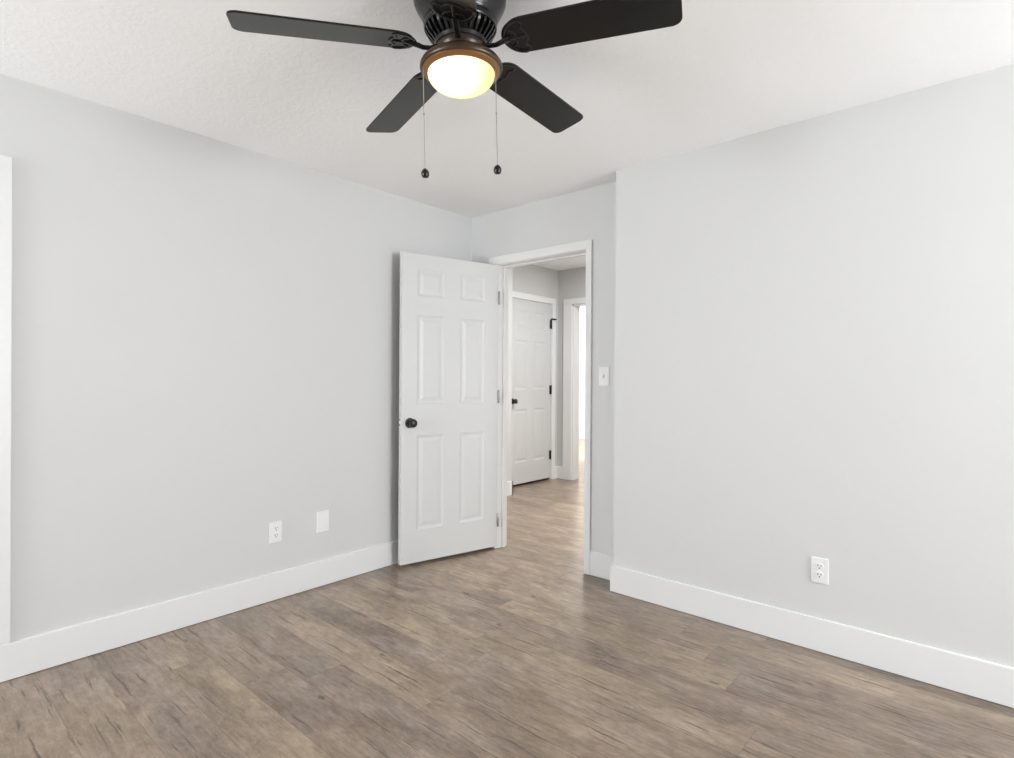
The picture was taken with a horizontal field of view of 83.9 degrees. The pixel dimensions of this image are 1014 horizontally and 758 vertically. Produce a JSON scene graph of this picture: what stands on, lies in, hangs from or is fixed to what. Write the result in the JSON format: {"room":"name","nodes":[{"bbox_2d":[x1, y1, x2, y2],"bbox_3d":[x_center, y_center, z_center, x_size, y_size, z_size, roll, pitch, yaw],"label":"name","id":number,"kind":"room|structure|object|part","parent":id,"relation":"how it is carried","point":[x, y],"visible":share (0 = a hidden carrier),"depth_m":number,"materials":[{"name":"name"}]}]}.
{"room":"empty bedroom","nodes":[
{"label":"empty bedroom","id":0,"kind":"room"},
{"bbox_2d":[0,74,470,641],"bbox_3d":[-2.300,-0.004,2.033,0.100,2.440,6.223,0,0,41],"label":"wall","id":1,"kind":"structure","parent":0,"point":[205,330],"depth_m":2.77,"materials":[{"name":"white paint"}]},
{"bbox_2d":[0,155,12,645],"bbox_3d":[-2.278,0.086,1.974,0.013,1.962,0.824,0,0,41],"label":"door frame","id":2,"kind":"structure","parent":1,"relation":"attached to","point":[6,163],"depth_m":2.27,"materials":[{"name":"white paint"}]},
{"bbox_2d":[0,540,397,682],"bbox_3d":[-1.173,1.145,3.243,0.014,0.147,2.710,0,0,41],"label":"baseboard","id":3,"kind":"structure","parent":1,"relation":"attached to","point":[32,654],"depth_m":2.73,"materials":[{"name":"white paint"}]},
{"bbox_2d":[269,520,281,543],"bbox_3d":[-1.279,0.846,3.122,0.010,0.116,0.071,0,0,41],"label":"wall outlet","id":4,"kind":"object","parent":1,"relation":"attached to","point":[275,528],"visible":1,"depth_m":3.12,"materials":[{"name":"white plastic"}]},
{"bbox_2d":[317,510,328,532],"bbox_3d":[-1.089,0.842,3.340,0.008,0.121,0.078,0,0,41],"label":"blank plate","id":5,"kind":"object","parent":1,"relation":"attached to","point":[322,516],"visible":1,"depth_m":3.33,"materials":[{"name":"white plastic"}]},
{"bbox_2d":[0,439,1013,757],"bbox_3d":[0.575,1.271,4.080,10.700,0.080,13.100,0,0,41],"label":"floor","id":6,"kind":"structure","parent":0,"point":[513,650],"depth_m":2.27,"materials":[{"name":"brown wood"}]},
{"bbox_2d":[0,0,1013,217],"bbox_3d":[0.008,-1.246,0.013,6.220,0.080,6.223,0,0,41],"label":"ceiling","id":7,"kind":"structure","parent":0,"point":[730,69],"depth_m":2.25,"materials":[{"name":"white paint"}]},
{"bbox_2d":[226,0,682,177],"bbox_3d":[-0.116,-0.919,1.823,1.299,0.596,1.238,0,0,38],"label":"ceiling fan","id":8,"kind":"object","parent":7,"relation":"hanging from","point":[460,62],"visible":1,"depth_m":1.71,"materials":[{"name":"black metal"}]},
{"bbox_3d":[-0.537,-1.028,1.668,0.518,0.006,0.142,-3,13,-17],"label":"blade","id":9,"kind":"part","parent":8,"relation":"part of","materials":[{"name":"black wood"}]},
{"bbox_3d":[-0.377,-1.033,2.121,0.142,0.006,0.518,-16,7,-34],"label":"blade","id":10,"kind":"part","parent":8,"relation":"part of","materials":[{"name":"black wood"}]},
{"bbox_3d":[-0.252,-1.036,1.752,0.104,0.026,0.024,-1,0,-17],"label":"blade arm","id":11,"kind":"part","parent":8,"relation":"part of","materials":[{"name":"black metal"}]},
{"bbox_3d":[-0.257,-0.811,1.745,0.005,0.328,0.005,-1,0,41],"label":"pull chain","id":12,"kind":"part","parent":8,"relation":"part of","materials":[{"name":"silver metal"}]},
{"bbox_3d":[-0.156,-1.034,1.375,0.142,0.006,0.518,11,2,1],"label":"blade","id":13,"kind":"part","parent":8,"relation":"part of","materials":[{"name":"black"}]},
{"bbox_3d":[-0.148,-1.038,1.672,0.024,0.026,0.104,-1,0,1],"label":"blade arm","id":14,"kind":"part","parent":8,"relation":"part of","materials":[{"name":"black metal"}]},
{"bbox_2d":[444,19,473,29],"bbox_3d":[-0.146,-1.086,1.784,0.200,0.068,0.200,-1,0,41],"label":"vent","id":15,"kind":"object","parent":8,"relation":"attached to","point":[448,25],"depth_m":1.70,"materials":[{"name":"black metal"}]},
{"bbox_3d":[-0.143,-0.939,1.784,0.212,0.062,0.212,-1,0,41],"label":"lamp shade","id":16,"kind":"part","parent":8,"relation":"part of","materials":[{"name":"yellow"}]},
{"bbox_3d":[-0.033,-0.823,1.764,0.005,0.314,0.005,-1,0,41],"label":"pull chain","id":17,"kind":"part","parent":8,"relation":"part of","materials":[{"name":"silver metal"}]},
{"bbox_3d":[-0.040,-1.040,1.747,0.104,0.026,0.024,-1,0,19],"label":"blade arm","id":18,"kind":"part","parent":8,"relation":"part of","materials":[{"name":"black metal"}]},
{"bbox_3d":[0.103,-1.042,2.108,0.142,0.006,0.518,-16,-11,36],"label":"blade","id":19,"kind":"part","parent":8,"relation":"part of","materials":[{"name":"black wood"}]},
{"bbox_3d":[0.240,-1.043,1.648,0.518,0.006,0.142,1,-11,19],"label":"blade","id":20,"kind":"part","parent":8,"relation":"part of","materials":[{"name":"black wood"}]},
{"bbox_2d":[507,268,512,481],"bbox_3d":[-0.744,-0.062,5.730,0.900,2.565,1.387,0,0,41],"label":"wall","id":21,"kind":"structure","parent":0,"point":[510,270],"depth_m":5.93,"materials":[{"name":"grey paint"}]},
{"bbox_2d":[507,466,561,495],"bbox_3d":[-0.089,1.147,5.919,0.214,0.147,2.543,0,0,33],"label":"baseboard","id":22,"kind":"structure","parent":21,"relation":"attached to","point":[558,470],"depth_m":6.43,"materials":[{"name":"white paint"}]},
{"bbox_2d":[512,264,557,465],"bbox_3d":[0.209,-0.058,6.577,0.100,2.565,1.145,0,0,41],"label":"wall","id":23,"kind":"structure","parent":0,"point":[532,279],"depth_m":6.72,"materials":[{"name":"grey paint"}]},
{"bbox_2d":[511,298,556,484],"bbox_3d":[0.298,0.144,6.587,0.101,2.107,0.800,0,0,41],"label":"door","id":24,"kind":"structure","parent":23,"relation":"in","point":[531,320],"depth_m":6.59,"materials":[{"name":"white paint"}]},
{"bbox_2d":[512,291,555,479],"bbox_3d":[0.248,0.120,6.610,0.118,2.205,0.917,0,0,41],"label":"door frame","id":25,"kind":"structure","parent":23,"relation":"attached to","point":[518,295],"depth_m":6.87,"materials":[{"name":"white paint"}]},
{"bbox_2d":[471,181,615,555],"bbox_3d":[0.275,0.010,3.847,1.380,2.440,0.100,0,0,41],"label":"wall","id":26,"kind":"structure","parent":0,"point":[589,213],"depth_m":3.54,"materials":[{"name":"white paint"}]},
{"bbox_2d":[489,239,592,574],"bbox_3d":[0.232,0.174,3.874,0.881,2.107,0.122,0,0,41],"label":"door frame","id":27,"kind":"structure","parent":26,"relation":"attached to","point":[587,245],"depth_m":3.89,"materials":[{"name":"white paint"}]},
{"bbox_2d":[398,251,499,565],"bbox_3d":[-0.380,0.192,3.866,0.767,2.022,0.167,0,0,-35],"label":"door","id":28,"kind":"structure","parent":27,"relation":"attached to","point":[449,394],"depth_m":3.83,"materials":[{"name":"white paint"}]},
{"bbox_3d":[-0.613,0.285,3.640,0.066,0.066,0.066,0,0,-35],"label":"knob","id":29,"kind":"part","parent":28,"relation":"part of","materials":[{"name":"black metal"}]},
{"bbox_2d":[599,367,608,385],"bbox_3d":[0.596,-0.017,3.486,0.072,0.116,0.018,0,0,41],"label":"light switch","id":30,"kind":"object","parent":26,"relation":"attached to","point":[603,371],"visible":1,"depth_m":3.48,"materials":[{"name":"white plastic"}]},
{"bbox_2d":[533,256,585,313],"bbox_3d":[1.218,-1.365,7.518,7.100,0.060,6.657,0,0,41],"label":"ceiling","id":31,"kind":"structure","parent":0,"point":[576,262],"depth_m":6.59,"materials":[{"name":"white paint"}]},
{"bbox_2d":[557,267,585,466],"bbox_3d":[1.991,-0.045,5.856,3.730,2.565,0.120,0,0,41],"label":"wall","id":32,"kind":"structure","parent":0,"point":[571,282],"depth_m":6.93,"materials":[{"name":"grey paint"}]},
{"bbox_2d":[562,297,585,480],"bbox_3d":[1.119,0.129,6.611,1.035,2.198,0.142,0,0,41],"label":"door frame","id":33,"kind":"structure","parent":32,"relation":"attached to","point":[571,313],"depth_m":6.85,"materials":[{"name":"white paint"}]},
{"bbox_2d":[579,313,584,431],"bbox_3d":[2.657,-0.049,10.612,5.200,2.565,0.100,0,0,41],"label":"wall","id":34,"kind":"structure","parent":0,"point":[582,315],"depth_m":11.50,"materials":[{"name":"white paint"}]},
{"bbox_2d":[579,334,584,438],"bbox_3d":[1.851,0.156,11.235,0.970,2.138,0.025,0,0,41],"label":"door frame","id":35,"kind":"structure","parent":34,"relation":"attached to","point":[582,336],"depth_m":11.51,"materials":[{"name":"white paint"}]},
{"bbox_2d":[613,64,1013,667],"bbox_3d":[2.507,0.028,1.790,4.790,2.440,0.248,0,0,41],"label":"wall","id":36,"kind":"structure","parent":0,"point":[814,317],"depth_m":2.53,"materials":[{"name":"white paint"}]},
{"bbox_2d":[590,551,1013,707],"bbox_3d":[1.930,1.167,2.216,6.006,0.147,0.162,0,0,41],"label":"baseboard","id":37,"kind":"structure","parent":36,"relation":"attached to","point":[979,678],"depth_m":2.54,"materials":[{"name":"white paint"}]},
{"bbox_2d":[811,556,828,584],"bbox_3d":[1.422,0.871,2.567,0.071,0.116,0.010,0,0,41],"label":"wall outlet","id":38,"kind":"object","parent":36,"relation":"attached to","point":[819,566],"visible":1,"depth_m":2.56,"materials":[{"name":"white plastic"}]},
{"bbox_2d":[815,572,823,578],"bbox_3d":[1.420,0.891,2.564,0.034,0.027,0.003,0,0,41],"label":"receptacle","id":39,"kind":"object","parent":38,"relation":"attached to","point":[818,575],"depth_m":2.56,"materials":[{"name":"white plastic"}]},
{"bbox_2d":[815,563,823,569],"bbox_3d":[1.420,0.852,2.564,0.034,0.027,0.003,0,0,41],"label":"receptacle","id":40,"kind":"object","parent":38,"relation":"attached to","point":[818,566],"depth_m":2.56,"materials":[{"name":"white plastic"}]}
]}

